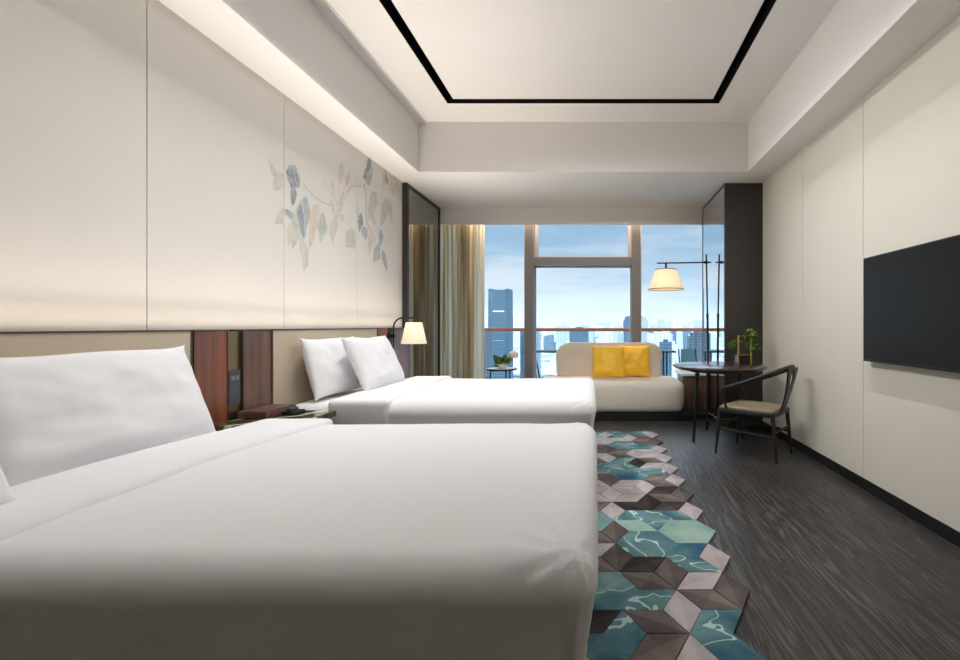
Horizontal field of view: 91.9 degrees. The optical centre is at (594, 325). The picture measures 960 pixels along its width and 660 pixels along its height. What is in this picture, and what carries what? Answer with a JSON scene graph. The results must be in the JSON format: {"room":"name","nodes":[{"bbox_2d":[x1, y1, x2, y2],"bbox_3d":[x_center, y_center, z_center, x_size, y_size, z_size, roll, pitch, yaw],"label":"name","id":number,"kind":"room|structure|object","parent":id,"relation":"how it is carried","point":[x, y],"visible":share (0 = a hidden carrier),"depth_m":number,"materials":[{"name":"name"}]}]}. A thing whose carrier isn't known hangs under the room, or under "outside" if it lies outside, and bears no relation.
{"room":"hotel room","nodes":[
{"label":"hotel room","id":0,"kind":"room"},
{"bbox_2d":[0,0,441,375],"bbox_3d":[-2.220,-0.500,2.220,0.120,3.500,9.040,0,0,0],"label":"wall","id":1,"kind":"structure","parent":0,"point":[137,192],"depth_m":2.22,"materials":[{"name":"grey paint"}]},
{"bbox_2d":[0,330,192,366],"bbox_3d":[-2.115,0.570,1.632,0.089,1.100,1.372,0,0,0],"label":"headboard","id":2,"kind":"object","parent":1,"relation":"attached to","point":[12,343],"visible":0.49,"depth_m":1.84,"materials":[{"name":"leather"}]},
{"bbox_2d":[192,330,227,424],"bbox_3d":[-2.116,0.570,2.436,0.087,1.100,0.217,0,0,0],"label":"wood panel","id":3,"kind":"object","parent":1,"relation":"attached to","point":[209,347],"visible":0.41,"depth_m":2.45,"materials":[{"name":"red wood"}]},
{"bbox_2d":[228,331,239,420],"bbox_3d":[-2.124,0.576,2.599,0.071,1.088,0.102,0,0,0],"label":"metal strip","id":4,"kind":"object","parent":1,"relation":"attached to","point":[233,336],"visible":0.21,"depth_m":2.60,"materials":[{"name":"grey metal"}]},
{"bbox_2d":[228,369,239,404],"bbox_3d":[-2.084,0.352,2.599,0.012,0.195,0.082,0,0,0],"label":"socket plate","id":5,"kind":"object","parent":4,"relation":"attached to","point":[233,375],"visible":1,"depth_m":2.59,"materials":[{"name":"grey plastic"}]},
{"bbox_2d":[229,329,271,410],"bbox_3d":[-2.116,0.570,2.771,0.087,1.100,0.236,0,0,0],"label":"wood panel","id":6,"kind":"object","parent":1,"relation":"attached to","point":[255,344],"visible":0.47,"depth_m":2.75,"materials":[{"name":"brown wood"}]},
{"bbox_2d":[272,328,377,404],"bbox_3d":[-2.115,0.570,3.590,0.089,1.100,1.397,0,0,0],"label":"headboard","id":7,"kind":"object","parent":1,"relation":"attached to","point":[290,379],"visible":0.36,"depth_m":3.10,"materials":[{"name":"leather"}]},
{"bbox_2d":[268,158,400,270],"bbox_3d":[-2.158,-1.049,3.995,0.001,1.296,2.044,0,0,0],"label":"mural","id":8,"kind":"object","parent":1,"relation":"attached to","point":[297,228],"visible":1,"depth_m":3.62,"materials":[{"name":"paint"}]},
{"bbox_2d":[377,328,387,338],"bbox_3d":[-2.116,0.570,4.401,0.087,1.100,0.207,0,0,0],"label":"wood panel","id":9,"kind":"object","parent":1,"relation":"attached to","point":[380,331],"visible":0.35,"depth_m":4.40,"materials":[{"name":"red wood"}]},
{"bbox_2d":[388,328,409,378],"bbox_3d":[-2.116,0.570,4.810,0.087,1.100,0.438,0,0,0],"label":"wood panel","id":10,"kind":"object","parent":1,"relation":"attached to","point":[402,351],"visible":0.29,"depth_m":4.83,"materials":[{"name":"brown wood"}]},
{"bbox_2d":[402,182,439,377],"bbox_3d":[-2.134,-0.230,5.590,0.052,2.759,1.090,0,0,0],"label":"mirror panel","id":11,"kind":"object","parent":1,"relation":"attached to","point":[420,215],"visible":0.71,"depth_m":5.48,"materials":[{"name":"mirror"}]},
{"bbox_2d":[440,208,701,224],"bbox_3d":[-0.135,-1.577,6.151,4.050,0.385,0.022,0,0,0],"label":"trim","id":12,"kind":"structure","parent":1,"relation":"attached to","point":[448,216],"depth_m":6.14,"materials":[{"name":"white paint"}]},
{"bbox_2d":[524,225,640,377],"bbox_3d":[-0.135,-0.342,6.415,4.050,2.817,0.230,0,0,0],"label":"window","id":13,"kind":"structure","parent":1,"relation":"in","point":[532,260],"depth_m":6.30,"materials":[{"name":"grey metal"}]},
{"bbox_2d":[158,0,417,171],"bbox_3d":[-2.055,-1.920,1.200,0.410,0.620,7.000,0,0,0],"label":"ceiling","id":14,"kind":"structure","parent":0,"point":[299,27],"depth_m":3.04,"materials":[{"name":"white paint"}]},
{"bbox_2d":[221,0,417,170],"bbox_3d":[-1.847,-1.628,1.250,0.007,0.034,6.900,0,0,0],"label":"trim","id":15,"kind":"structure","parent":14,"relation":"attached to","point":[228,3],"depth_m":2.86,"materials":[{"name":"white paint"}]},
{"bbox_2d":[389,122,774,207],"bbox_3d":[-0.135,-1.920,5.430,4.250,0.620,1.460,0,0,0],"label":"ceiling","id":16,"kind":"structure","parent":0,"point":[461,164],"depth_m":4.70,"materials":[{"name":"white paint"}]},
{"bbox_2d":[327,0,839,121],"bbox_3d":[-0.125,-2.240,1.300,4.250,0.220,7.400,0,0,0],"label":"ceiling","id":17,"kind":"structure","parent":0,"point":[478,49],"depth_m":3.50,"materials":[{"name":"white paint"}]},
{"bbox_2d":[311,0,426,122],"bbox_3d":[-1.802,-2.124,1.250,0.095,0.015,6.900,0,0,0],"label":"trim","id":18,"kind":"structure","parent":17,"relation":"attached to","point":[325,8],"depth_m":3.51,"materials":[{"name":"white paint"}]},
{"bbox_2d":[379,0,775,102],"bbox_3d":[-0.113,-2.233,2.525,2.595,0.214,3.550,0,0,0],"label":"trim","id":19,"kind":"structure","parent":17,"relation":"attached to","point":[388,5],"depth_m":3.88,"materials":[{"name":"black metal"}]},
{"bbox_2d":[702,183,762,427],"bbox_3d":[1.677,-0.230,5.606,0.430,2.760,1.068,0,0,0],"label":"column","id":20,"kind":"structure","parent":0,"point":[732,219],"depth_m":5.07,"materials":[{"name":"paint"}]},
{"bbox_2d":[703,188,723,418],"bbox_3d":[1.470,-0.270,5.610,0.008,2.670,1.020,0,0,0],"label":"mirror","id":21,"kind":"object","parent":20,"relation":"attached to","point":[713,210],"depth_m":5.52,"materials":[{"name":"clear mirror"}]},
{"bbox_2d":[594,421,959,659],"bbox_3d":[-0.135,1.210,2.220,4.250,0.120,9.040,0,0,0],"label":"floor","id":22,"kind":"structure","parent":0,"point":[831,570],"depth_m":2.27,"materials":[{"name":"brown wood"}]},
{"bbox_2d":[214,410,335,430],"bbox_3d":[-1.855,0.844,2.648,0.433,0.612,0.447,0,0,0],"label":"nightstand","id":23,"kind":"object","parent":22,"relation":"on","point":[307,414],"visible":0.05,"depth_m":2.65,"materials":[{"name":"green stone"}]},
{"bbox_2d":[237,404,295,418],"bbox_3d":[-1.985,0.516,2.732,0.170,0.042,0.265,0,0,0],"label":"box","id":24,"kind":"object","parent":23,"relation":"on","point":[270,410],"visible":0.97,"depth_m":2.64,"materials":[{"name":"brown wood"}]},
{"bbox_2d":[281,406,304,414],"bbox_3d":[-1.843,0.518,2.750,0.085,0.040,0.100,0,0,0],"label":"phone","id":25,"kind":"object","parent":23,"relation":"on","point":[294,410],"visible":1,"depth_m":2.72,"materials":[{"name":"black plastic"}]},
{"bbox_2d":[296,387,362,409],"bbox_3d":[-1.069,0.835,3.638,1.998,0.629,1.325,0,0,0],"label":"bed","id":26,"kind":"object","parent":22,"relation":"on","point":[322,403],"visible":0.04,"depth_m":3.09,"materials":[{"name":"white fabric"}]},
{"bbox_2d":[300,336,360,400],"bbox_3d":[-1.958,0.294,3.400,0.195,0.438,0.720,0,0,0],"label":"pillow","id":27,"kind":"object","parent":26,"relation":"on","point":[329,369],"visible":0.71,"depth_m":3.21,"materials":[{"name":"white fabric"}]},
{"bbox_2d":[328,376,596,428],"bbox_3d":[-0.868,0.744,3.639,1.758,0.543,1.453,0,0,0],"label":"duvet","id":28,"kind":"object","parent":26,"relation":"on","point":[417,399],"visible":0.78,"depth_m":2.98,"materials":[{"name":"white fabric"}]},
{"bbox_2d":[340,335,404,390],"bbox_3d":[-1.766,0.289,3.630,0.247,0.419,0.700,0,0,0],"label":"pillow","id":29,"kind":"object","parent":28,"relation":"on","point":[374,361],"visible":0.99,"depth_m":3.45,"materials":[{"name":"white fabric"}]},
{"bbox_2d":[594,409,716,420],"bbox_3d":[-0.130,1.108,5.620,4.060,0.084,0.360,0,0,0],"label":"trim","id":30,"kind":"structure","parent":22,"relation":"on","point":[685,414],"depth_m":5.44,"materials":[{"name":"black wood"}]},
{"bbox_2d":[648,254,712,412],"bbox_3d":[1.054,0.088,5.575,0.797,1.957,0.448,0,0,0],"label":"floor lamp","id":31,"kind":"object","parent":30,"relation":"on","point":[664,279],"visible":0.94,"depth_m":5.48,"materials":[{"name":"beige fabric"}]},
{"bbox_2d":[586,431,766,659],"bbox_3d":[0.270,1.142,1.942,0.800,0.016,5.816,0,0,0],"label":"rug","id":32,"kind":"object","parent":22,"relation":"on","point":[663,592],"visible":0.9,"depth_m":2.07,"materials":[{"name":"multicoloured carpet"}]},
{"bbox_2d":[673,361,766,440],"bbox_3d":[1.265,0.774,4.600,0.926,0.753,0.926,0,0,0],"label":"round table","id":33,"kind":"object","parent":22,"relation":"on","point":[708,367],"visible":0.95,"depth_m":4.51,"materials":[{"name":"brown wood"}]},
{"bbox_2d":[725,328,760,364],"bbox_3d":[1.535,0.211,4.664,0.361,0.373,0.242,0,0,0],"label":"potted plant","id":34,"kind":"object","parent":33,"relation":"on","point":[741,358],"visible":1,"depth_m":4.65,"materials":[{"name":"green plant"}]},
{"bbox_2d":[714,364,797,463],"bbox_3d":[1.468,0.740,4.046,0.617,0.821,0.534,0,0,41],"label":"armchair","id":35,"kind":"object","parent":22,"relation":"on","point":[746,407],"visible":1,"depth_m":3.92,"materials":[{"name":"black wood"}]},
{"bbox_3d":[-1.069,0.836,1.645,1.998,0.629,1.340,0,0,0],"label":"bed","id":36,"kind":"object","parent":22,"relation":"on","visible":0},
{"bbox_2d":[0,345,215,486],"bbox_3d":[-1.905,0.307,1.765,0.263,0.443,0.840,0,0,0],"label":"pillow","id":37,"kind":"object","parent":36,"relation":"on","point":[63,412],"visible":0.95,"depth_m":1.63,"materials":[{"name":"white fabric"}]},
{"bbox_2d":[0,418,597,659],"bbox_3d":[-0.869,0.741,1.643,1.759,0.546,1.468,0,0,0],"label":"duvet","id":38,"kind":"object","parent":36,"relation":"on","point":[311,538],"visible":0.99,"depth_m":1.01,"materials":[{"name":"white fabric"}]},
{"bbox_2d":[0,466,17,504],"bbox_3d":[-1.698,0.285,0.860,0.269,0.432,0.810,0,0,0],"label":"pillow","id":39,"kind":"object","parent":38,"relation":"on","point":[7,495],"visible":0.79,"depth_m":1.21,"materials":[{"name":"white fabric"}]},
{"bbox_2d":[748,0,959,171],"bbox_3d":[1.795,-1.920,1.200,0.390,0.620,7.000,0,0,0],"label":"ceiling","id":40,"kind":"structure","parent":0,"point":[851,25],"depth_m":3.06,"materials":[{"name":"white paint"}]},
{"bbox_2d":[748,0,917,170],"bbox_3d":[1.597,-1.628,1.250,0.007,0.034,6.900,0,0,0],"label":"trim","id":41,"kind":"structure","parent":40,"relation":"attached to","point":[911,3],"depth_m":2.86,"materials":[{"name":"white paint"}]},
{"bbox_2d":[763,16,959,531],"bbox_3d":[1.950,-0.500,2.220,0.120,3.500,9.040,0,0,0],"label":"wall","id":42,"kind":"structure","parent":0,"point":[884,177],"depth_m":3.12,"materials":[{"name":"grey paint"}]},
{"bbox_2d":[763,421,959,547],"bbox_3d":[1.895,1.110,1.430,0.015,0.080,7.260,0,0,0],"label":"baseboard","id":43,"kind":"structure","parent":42,"relation":"attached to","point":[936,526],"depth_m":2.96,"materials":[{"name":"black wood"}]},
{"bbox_2d":[863,234,959,372],"bbox_3d":[1.859,-0.112,2.465,0.060,0.700,1.230,0,0,0],"label":"television","id":44,"kind":"object","parent":42,"relation":"attached to","point":[911,295],"visible":1,"depth_m":2.57,"materials":[{"name":"black"}]},
{"bbox_3d":[-0.135,1.109,6.220,4.050,0.083,0.840,0,0,0],"label":"floor","id":45,"kind":"structure","parent":0,"visible":0},
{"bbox_2d":[486,367,516,378],"bbox_3d":[-1.230,0.812,5.950,0.402,0.510,0.402,0,0,0],"label":"side table","id":46,"kind":"object","parent":45,"relation":"on","point":[490,369],"visible":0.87,"depth_m":5.88,"materials":[{"name":"grey metal"}]},
{"bbox_2d":[492,350,517,367],"bbox_3d":[-1.179,0.435,5.935,0.361,0.243,0.264,0,0,0],"label":"flower vase","id":47,"kind":"object","parent":46,"relation":"on","point":[503,362],"visible":1,"depth_m":5.90,"materials":[{"name":"white ceramic"}]},
{"bbox_2d":[496,364,507,367],"bbox_3d":[-1.230,0.529,5.950,0.156,0.055,0.156,0,0,0],"label":"bowl","id":48,"kind":"object","parent":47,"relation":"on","point":[497,365],"depth_m":5.89,"materials":[{"name":"white ceramic"}]},
{"bbox_2d":[543,342,683,412],"bbox_3d":[0.182,0.645,5.822,1.829,0.840,0.728,0,0,0],"label":"sofa","id":49,"kind":"object","parent":45,"relation":"on","point":[656,393],"visible":0.64,"depth_m":5.50,"materials":[{"name":"fabric"}]},
{"bbox_2d":[592,345,624,377],"bbox_3d":[0.172,0.458,5.800,0.430,0.421,0.193,0,0,0],"label":"cushion","id":50,"kind":"object","parent":49,"relation":"on","point":[608,361],"visible":1,"depth_m":5.74,"materials":[{"name":"yellow fabric"}]},
{"bbox_2d":[618,345,649,376],"bbox_3d":[0.515,0.460,5.905,0.432,0.428,0.162,0,0,0],"label":"cushion","id":51,"kind":"object","parent":49,"relation":"on","point":[636,358],"visible":0.81,"depth_m":5.85,"materials":[{"name":"yellow fabric"}]},
{"bbox_2d":[675,370,705,408],"bbox_3d":[1.281,0.839,5.950,0.362,0.457,0.500,0,0,0],"label":"base cabinet","id":52,"kind":"object","parent":45,"relation":"on","point":[687,378],"visible":0.62,"depth_m":5.74,"materials":[{"name":"brown wood"}]},
{"bbox_3d":[-0.135,-1.990,6.500,4.250,0.480,0.680,0,0,0],"label":"ceiling","id":53,"kind":"structure","parent":0,"visible":0},
{"bbox_2d":[441,225,473,378],"bbox_3d":[-1.916,-0.325,6.259,0.456,2.770,0.094,0,0,0],"label":"curtain","id":54,"kind":"object","parent":53,"relation":"hanging from","point":[457,260],"visible":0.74,"depth_m":6.26,"materials":[{"name":"beige fabric"}]},
{"bbox_2d":[474,225,484,378],"bbox_3d":[-1.739,-0.325,6.369,0.341,2.770,0.076,0,0,0],"label":"sheer curtain","id":55,"kind":"object","parent":53,"relation":"hanging from","point":[479,230],"visible":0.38,"depth_m":6.36,"materials":[{"name":"white fabric"}]},
{"label":"outside","id":56,"kind":"structure","parent":0,"visible":0},
{"bbox_2d":[513,331,673,378],"bbox_3d":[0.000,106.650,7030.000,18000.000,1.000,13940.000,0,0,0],"label":"ground","id":57,"kind":"structure","parent":56,"point":[516,344],"depth_m":1676.19,"materials":[{"name":"white"}]},
{"bbox_2d":[484,331,490,378],"bbox_3d":[-115.467,55.308,480.000,8.000,101.683,7.200,0,0,0],"label":"tower block","id":58,"kind":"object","parent":57,"relation":"on","point":[487,336],"visible":0.46,"depth_m":476.38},
{"bbox_2d":[488,289,512,378],"bbox_3d":[-129.856,27.931,619.916,31.000,156.439,28.067,0,0,0],"label":"tower block","id":59,"kind":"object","parent":57,"relation":"on","point":[500,302],"visible":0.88,"depth_m":606.33,"materials":[{"name":"blue glass"}]},
{"bbox_2d":[513,327,518,340],"bbox_3d":[-576.117,57.400,3227.659,70.026,97.499,64.694,0,0,0],"label":"tower","id":60,"kind":"structure","parent":57,"relation":"on","point":[515,333],"depth_m":3207.35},
{"bbox_2d":[513,352,519,365],"bbox_3d":[-210.230,88.105,1216.478,61.858,36.090,52.460,0,0,0],"label":"block","id":61,"kind":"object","parent":57,"relation":"on","point":[516,361],"visible":0.21,"depth_m":1197.04,"materials":[{"name":"white"}]},
{"bbox_2d":[520,331,523,378],"bbox_3d":[-111.611,55.464,700.000,8.556,101.372,7.700,0,0,0],"label":"office block","id":62,"kind":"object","parent":57,"relation":"on","point":[521,332],"visible":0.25,"depth_m":696.18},
{"bbox_2d":[536,331,540,377],"bbox_3d":[-90.222,57.019,700.000,12.444,98.261,11.200,0,0,0],"label":"office block","id":63,"kind":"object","parent":57,"relation":"on","point":[538,335],"visible":0.46,"depth_m":694.32,"materials":[{"name":"blue"}]},
{"bbox_2d":[541,362,548,367],"bbox_3d":[-126.577,99.177,1142.940,30.360,13.945,21.155,0,0,0],"label":"block","id":64,"kind":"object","parent":57,"relation":"on","point":[544,364],"visible":0.68,"depth_m":1135.83,"materials":[{"name":"white"}]},
{"bbox_2d":[543,336,549,349],"bbox_3d":[-200.526,72.978,1872.074,29.904,66.344,29.491,0,0,0],"label":"tower block","id":65,"kind":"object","parent":57,"relation":"on","point":[546,339],"visible":0.86,"depth_m":1863.99,"materials":[{"name":"blue"}]},
{"bbox_2d":[545,327,553,335],"bbox_3d":[-285.271,57.094,2822.917,48.350,98.112,42.031,0,0,0],"label":"tower","id":66,"kind":"structure","parent":57,"relation":"on","point":[546,332],"depth_m":2811.20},
{"bbox_2d":[547,334,553,341],"bbox_3d":[-203.742,72.436,2063.405,32.618,67.428,23.101,0,0,0],"label":"tower block","id":67,"kind":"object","parent":57,"relation":"on","point":[551,336],"visible":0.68,"depth_m":2055.21,"materials":[{"name":"blue"}]},
{"bbox_2d":[549,341,555,349],"bbox_3d":[-168.784,83.026,1786.207,27.219,46.248,26.738,0,0,0],"label":"tower block","id":68,"kind":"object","parent":57,"relation":"on","point":[552,345],"visible":0.82,"depth_m":1779.07,"materials":[{"name":"blue"}]},
{"bbox_2d":[555,326,559,343],"bbox_3d":[-218.451,51.843,2731.858,44.596,108.613,36.570,0,0,0],"label":"tower","id":69,"kind":"structure","parent":57,"relation":"on","point":[557,333],"depth_m":2724.71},
{"bbox_2d":[560,325,565,343],"bbox_3d":[-189.451,49.379,2666.331,33.703,113.542,30.187,0,0,0],"label":"tower","id":70,"kind":"structure","parent":57,"relation":"on","point":[562,333],"depth_m":2652.83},
{"bbox_2d":[566,327,570,339],"bbox_3d":[-220.064,55.332,3420.085,67.254,101.637,58.435,0,0,0],"label":"tower","id":71,"kind":"structure","parent":57,"relation":"on","point":[567,332],"depth_m":3395.09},
{"bbox_2d":[570,327,588,341],"bbox_3d":[-28.000,53.964,800.000,32.889,104.372,29.600,0,0,0],"label":"office block","id":72,"kind":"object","parent":57,"relation":"on","point":[575,336],"visible":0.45,"depth_m":785.23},
{"bbox_2d":[484,323,682,327],"bbox_3d":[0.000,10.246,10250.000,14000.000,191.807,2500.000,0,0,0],"label":"hills","id":73,"kind":"structure","parent":57,"relation":"on","point":[485,325],"depth_m":8883.94,"materials":[{"name":"grey"}]},
{"bbox_2d":[589,331,594,341],"bbox_3d":[-35.500,57.846,2638.462,70.712,96.608,67.433,0,0,0],"label":"tower","id":74,"kind":"structure","parent":57,"relation":"on","point":[591,333],"depth_m":2607.56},
{"bbox_2d":[595,338,602,341],"bbox_3d":[13.972,73.215,1564.576,26.042,65.870,24.138,0,0,0],"label":"tower block","id":75,"kind":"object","parent":57,"relation":"on","point":[596,339],"visible":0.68,"depth_m":1558.19,"materials":[{"name":"white"}]},
{"bbox_2d":[594,325,603,336],"bbox_3d":[25.368,50.216,2896.391,58.488,111.867,42.145,0,0,0],"label":"tower","id":76,"kind":"structure","parent":57,"relation":"on","point":[597,333],"depth_m":2878.57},
{"bbox_2d":[604,331,608,341],"bbox_3d":[49.174,60.054,1900.873,21.722,92.191,18.726,0,0,0],"label":"tower block","id":77,"kind":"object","parent":57,"relation":"on","point":[606,333],"visible":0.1,"depth_m":1892.42,"materials":[{"name":"white"}]},
{"bbox_2d":[606,321,609,341],"bbox_3d":[85.181,37.796,2962.230,31.813,136.707,20.242,0,0,0],"label":"tower","id":78,"kind":"structure","parent":57,"relation":"on","point":[607,322],"depth_m":2952.59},
{"bbox_2d":[610,325,615,341],"bbox_3d":[110.966,49.135,2801.295,37.126,114.031,25.022,0,0,0],"label":"tower","id":79,"kind":"structure","parent":57,"relation":"on","point":[611,326],"depth_m":2792.05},
{"bbox_2d":[613,325,621,341],"bbox_3d":[133.044,51.127,2672.919,51.867,110.047,39.550,0,0,0],"label":"tower","id":80,"kind":"structure","parent":57,"relation":"on","point":[615,333],"depth_m":2660.94,"materials":[{"name":"white"}]},
{"bbox_2d":[618,332,623,341],"bbox_3d":[48.639,59.131,850.000,10.389,94.039,9.350,0,0,0],"label":"tower block","id":81,"kind":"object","parent":57,"relation":"on","point":[620,336],"visible":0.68,"depth_m":845.31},
{"bbox_2d":[623,316,629,341],"bbox_3d":[66.500,43.075,900.000,19.000,126.150,17.100,0,0,0],"label":"tower block","id":82,"kind":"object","parent":57,"relation":"on","point":[626,322],"visible":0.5,"depth_m":891.52,"materials":[{"name":"blue"}]},
{"bbox_2d":[641,316,646,341],"bbox_3d":[94.500,43.075,900.000,19.000,126.150,17.100,0,0,0],"label":"tower block","id":83,"kind":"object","parent":57,"relation":"on","point":[643,319],"visible":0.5,"depth_m":891.52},
{"bbox_2d":[649,333,655,343],"bbox_3d":[205.203,66.424,1607.598,23.010,79.451,21.702,0,0,0],"label":"tower block","id":84,"kind":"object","parent":57,"relation":"on","point":[652,337],"visible":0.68,"depth_m":1601.38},
{"bbox_2d":[657,319,663,332],"bbox_3d":[384.546,32.126,2626.823,40.343,148.048,33.695,0,0,0],"label":"tower","id":85,"kind":"structure","parent":57,"relation":"on","point":[660,322],"depth_m":2618.41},
{"bbox_2d":[659,339,671,375],"bbox_3d":[81.467,60.819,520.000,12.711,90.661,11.440,0,0,0],"label":"office block","id":86,"kind":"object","parent":57,"relation":"on","point":[665,345],"visible":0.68,"depth_m":514.34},
{"bbox_2d":[659,331,672,363],"bbox_3d":[180.911,59.495,1145.030,34.269,93.310,31.016,0,0,0],"label":"tower block","id":87,"kind":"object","parent":57,"relation":"on","point":[665,334],"visible":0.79,"depth_m":1139.16,"materials":[{"name":"white"}]},
{"bbox_2d":[671,331,675,343],"bbox_3d":[340.349,64.775,1960.905,37.251,82.750,36.333,0,0,0],"label":"tower block","id":88,"kind":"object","parent":57,"relation":"on","point":[672,332],"visible":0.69,"depth_m":1948.69,"materials":[{"name":"blue"}]},
{"bbox_2d":[672,364,678,378],"bbox_3d":[141.091,87.985,809.718,46.776,36.330,46.701,0,0,0],"label":"block","id":89,"kind":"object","parent":57,"relation":"on","point":[674,374],"visible":0.11,"depth_m":790.62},
{"bbox_2d":[671,320,681,327],"bbox_3d":[493.870,35.200,2725.378,59.485,141.901,42.632,0,0,0],"label":"tower","id":90,"kind":"structure","parent":57,"relation":"on","point":[674,324],"depth_m":2704.82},
{"bbox_2d":[674,355,680,363],"bbox_3d":[192.688,86.138,1024.877,24.724,40.024,19.467,0,0,0],"label":"tower block","id":91,"kind":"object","parent":57,"relation":"on","point":[676,360],"visible":0.33,"depth_m":1018.40,"materials":[{"name":"white"}]},
{"bbox_2d":[676,331,682,354],"bbox_3d":[293.214,60.559,1559.373,21.544,91.183,18.809,0,0,0],"label":"tower block","id":92,"kind":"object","parent":57,"relation":"on","point":[679,334],"visible":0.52,"depth_m":1555.91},
{"bbox_2d":[684,331,689,348],"bbox_3d":[391.319,57.857,1914.404,26.965,96.586,14.839,0,0,0],"label":"tower block","id":93,"kind":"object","parent":57,"relation":"on","point":[686,333],"visible":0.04,"depth_m":1907.27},
{"bbox_2d":[687,331,701,361],"bbox_3d":[136.667,56.408,600.000,26.181,99.483,25.385,0,0,0],"label":"office block","id":94,"kind":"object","parent":57,"relation":"on","point":[694,341],"visible":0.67,"depth_m":591.57,"materials":[{"name":"blue"}]},
{"bbox_2d":[693,320,701,327],"bbox_3d":[643.186,33.467,2815.650,53.569,145.367,49.958,0,0,0],"label":"tower","id":95,"kind":"structure","parent":57,"relation":"on","point":[696,323],"depth_m":2802.29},
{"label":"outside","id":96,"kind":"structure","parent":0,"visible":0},
{"bbox_2d":[513,355,556,374],"bbox_3d":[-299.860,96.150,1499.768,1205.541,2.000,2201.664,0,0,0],"label":"highway","id":97,"kind":"structure","parent":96,"point":[550,370],"depth_m":984.42,"materials":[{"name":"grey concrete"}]},
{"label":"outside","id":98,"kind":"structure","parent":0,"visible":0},
{"bbox_3d":[-0.135,1.226,7.250,7.050,0.148,1.300,0,0,0],"label":"balcony","id":99,"kind":"object","parent":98,"visible":0},
{"bbox_2d":[484,328,701,330],"bbox_3d":[-0.135,0.582,7.805,7.050,1.096,0.070,0,0,0],"label":"balcony railing","id":100,"kind":"object","parent":99,"relation":"on","point":[485,329],"visible":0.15,"depth_m":7.77,"materials":[{"name":"brown"}]},
{"bbox_2d":[522,350,675,377],"bbox_3d":[0.065,0.772,7.200,2.390,0.764,0.440,0,0,0],"label":"outdoor table","id":101,"kind":"object","parent":99,"relation":"on","point":[537,351],"visible":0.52,"depth_m":7.03,"materials":[{"name":"grey metal"}]},
{"bbox_2d":[678,349,696,369],"bbox_3d":[1.530,0.764,7.215,0.340,0.774,0.470,0,0,0],"label":"outdoor chair","id":102,"kind":"object","parent":99,"relation":"on","point":[687,355],"visible":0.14,"depth_m":7.39,"materials":[{"name":"teal fabric"}]},
{"bbox_3d":[-2.125,0.576,4.548,0.071,1.088,0.080,0,0,0],"label":"metal strip","id":103,"kind":"object","parent":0,"visible":0},
{"bbox_2d":[388,317,426,348],"bbox_3d":[-1.897,0.070,4.548,0.383,0.319,0.247,0,0,0],"label":"wall lamp","id":104,"kind":"object","parent":103,"relation":"attached to","point":[413,333],"visible":0.98,"depth_m":4.48,"materials":[{"name":"beige fabric"}]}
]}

